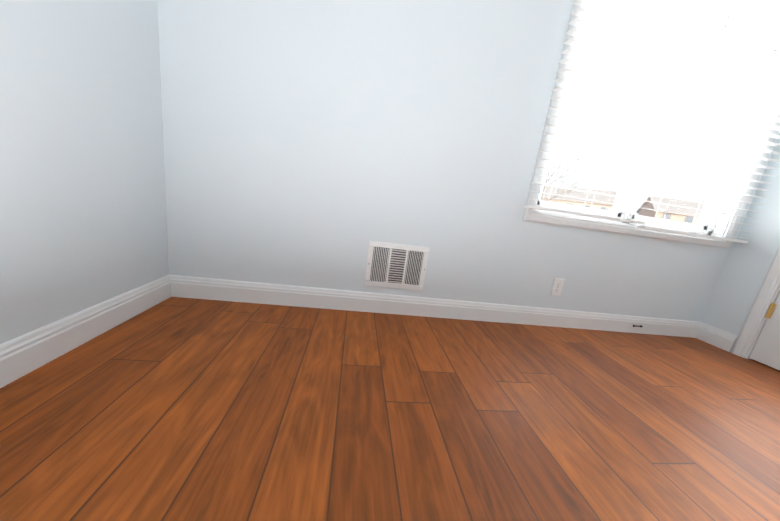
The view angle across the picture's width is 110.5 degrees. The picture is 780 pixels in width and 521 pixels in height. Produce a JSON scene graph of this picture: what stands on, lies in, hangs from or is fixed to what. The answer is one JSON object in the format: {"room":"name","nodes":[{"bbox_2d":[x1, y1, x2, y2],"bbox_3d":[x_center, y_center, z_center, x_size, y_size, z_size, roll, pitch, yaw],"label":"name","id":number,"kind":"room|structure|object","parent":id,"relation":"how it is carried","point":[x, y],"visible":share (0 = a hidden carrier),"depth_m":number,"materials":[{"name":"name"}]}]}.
{"room":"empty room","nodes":[
{"label":"empty room","id":0,"kind":"room"},
{"bbox_2d":[0,0,168,343],"bbox_3d":[-0.810,-0.490,-0.968,0.100,2.440,4.765,6,12,-8],"label":"wall","id":1,"kind":"structure","parent":0,"point":[83,220],"depth_m":0.90,"materials":[{"name":"paint"}]},
{"bbox_2d":[0,275,170,387],"bbox_3d":[-0.905,0.647,-0.741,0.016,0.116,4.505,6,12,-8],"label":"baseboard","id":2,"kind":"structure","parent":1,"relation":"attached to","point":[25,354],"depth_m":0.93,"materials":[{"name":"white wood"}]},
{"bbox_2d":[0,297,779,520],"bbox_3d":[1.084,0.959,-0.401,4.294,0.100,4.765,6,12,-8],"label":"floor","id":3,"kind":"structure","parent":0,"point":[179,409],"depth_m":0.81,"materials":[{"name":"brown wood"}]},
{"bbox_2d":[157,0,779,321],"bbox_3d":[1.040,-0.792,1.561,4.194,2.440,0.160,6,12,-8],"label":"wall","id":4,"kind":"structure","parent":0,"point":[316,143],"depth_m":1.40,"materials":[{"name":"paint"}]},
{"bbox_2d":[364,241,429,289],"bbox_3d":[0.040,0.035,1.549,0.348,0.260,0.013,6,12,-8],"label":"air vent","id":5,"kind":"object","parent":4,"relation":"in","point":[393,265],"visible":1,"depth_m":1.55,"materials":[{"name":"white metal"}]},
{"bbox_2d":[169,275,700,337],"bbox_3d":[0.505,0.311,1.668,3.402,0.116,0.016,6,12,-8],"label":"baseboard","id":6,"kind":"structure","parent":4,"relation":"attached to","point":[238,291],"depth_m":1.61,"materials":[{"name":"white wood"}]},
{"bbox_2d":[550,278,564,295],"bbox_3d":[1.056,0.169,1.704,0.069,0.114,0.008,6,12,-8],"label":"outlet","id":7,"kind":"object","parent":4,"relation":"attached to","point":[557,286],"visible":1,"depth_m":1.70,"materials":[{"name":"white plastic"}]},
{"bbox_2d":[522,0,779,248],"bbox_3d":[1.596,-0.935,1.533,1.542,1.601,0.236,6,12,-8],"label":"window unit","id":8,"kind":"structure","parent":4,"relation":"in","point":[681,25],"depth_m":1.49,"materials":[{"name":"white plastic"}]},
{"bbox_2d":[701,133,779,351],"bbox_3d":[2.477,-0.444,0.885,0.100,2.440,1.635,6,12,-8],"label":"wall","id":9,"kind":"structure","parent":0,"point":[744,271],"depth_m":1.70,"materials":[{"name":"paint"}]},
{"bbox_2d":[695,322,737,351],"bbox_3d":[2.182,0.510,1.820,0.016,0.116,0.196,6,12,-8],"label":"baseboard","id":10,"kind":"structure","parent":9,"relation":"attached to","point":[718,338],"depth_m":1.80,"materials":[{"name":"white wood"}]},
{"bbox_2d":[731,245,779,358],"bbox_3d":[2.452,-0.278,0.867,0.119,2.121,1.332,6,12,-8],"label":"door frame","id":11,"kind":"structure","parent":9,"relation":"attached to","point":[770,285],"depth_m":1.63,"materials":[{"name":"white wood"}]},
{"bbox_2d":[765,303,776,317],"bbox_3d":[2.241,0.293,1.595,0.011,0.097,0.024,6,12,-8],"label":"closet door hinge","id":12,"kind":"object","parent":11,"relation":"attached to","point":[771,309],"visible":1,"depth_m":1.59,"materials":[{"name":"gold metal"}]},
{"bbox_2d":[749,293,779,369],"bbox_3d":[2.393,-0.320,1.159,0.035,2.040,0.594,6,12,-8],"label":"closet door leaf","id":13,"kind":"structure","parent":9,"relation":"in","point":[766,350],"depth_m":1.58,"materials":[{"name":"white wood"}]},
{"label":"outside","id":14,"kind":"structure","parent":0,"visible":0},
{"bbox_3d":[6.310,-13.518,69.826,150.000,0.300,136.425,6,12,-8],"label":"ground","id":15,"kind":"structure","parent":14,"visible":0},
{"bbox_2d":[541,149,588,200],"bbox_3d":[20.837,-9.485,34.591,8.658,10.951,5.718,6,12,-8],"label":"tree","id":16,"kind":"object","parent":15,"relation":"on","point":[562,177],"depth_m":34.63,"materials":[{"name":"beige plant"}]},
{"bbox_2d":[541,198,613,210],"bbox_3d":[37.494,-10.993,57.581,14.000,8.400,9.000,14,14,25],"label":"house","id":17,"kind":"structure","parent":15,"relation":"on","point":[610,207],"depth_m":52.61,"materials":[{"name":"beige"}]},
{"bbox_2d":[542,185,615,204],"bbox_3d":[37.877,-13.761,56.971,14.900,3.040,9.900,14,14,25],"label":"house roof","id":18,"kind":"structure","parent":17,"relation":"on","point":[576,193],"depth_m":53.81,"materials":[{"name":"grey"}]},
{"bbox_2d":[567,203,607,209],"bbox_3d":[35.208,-8.812,53.940,12.300,5.080,0.055,14,14,25],"label":"windows","id":19,"kind":"structure","parent":17,"relation":"attached to","point":[605,208],"depth_m":51.23,"materials":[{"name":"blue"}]},
{"bbox_2d":[639,202,698,223],"bbox_3d":[55.062,-6.838,50.243,12.000,8.200,9.000,14,14,25],"label":"house","id":20,"kind":"structure","parent":15,"relation":"on","point":[653,213],"depth_m":48.47,"materials":[{"name":"beige"}]},
{"bbox_2d":[636,196,704,215],"bbox_3d":[55.432,-9.508,49.654,12.900,3.040,9.900,14,14,25],"label":"house roof","id":21,"kind":"structure","parent":20,"relation":"on","point":[675,209],"depth_m":48.73,"materials":[{"name":"grey"}]},
{"bbox_2d":[662,214,693,222],"bbox_3d":[52.790,-4.753,46.581,10.100,5.080,0.055,14,14,25],"label":"windows","id":22,"kind":"structure","parent":20,"relation":"attached to","point":[667,216],"depth_m":46.99,"materials":[{"name":"white"}]}
]}

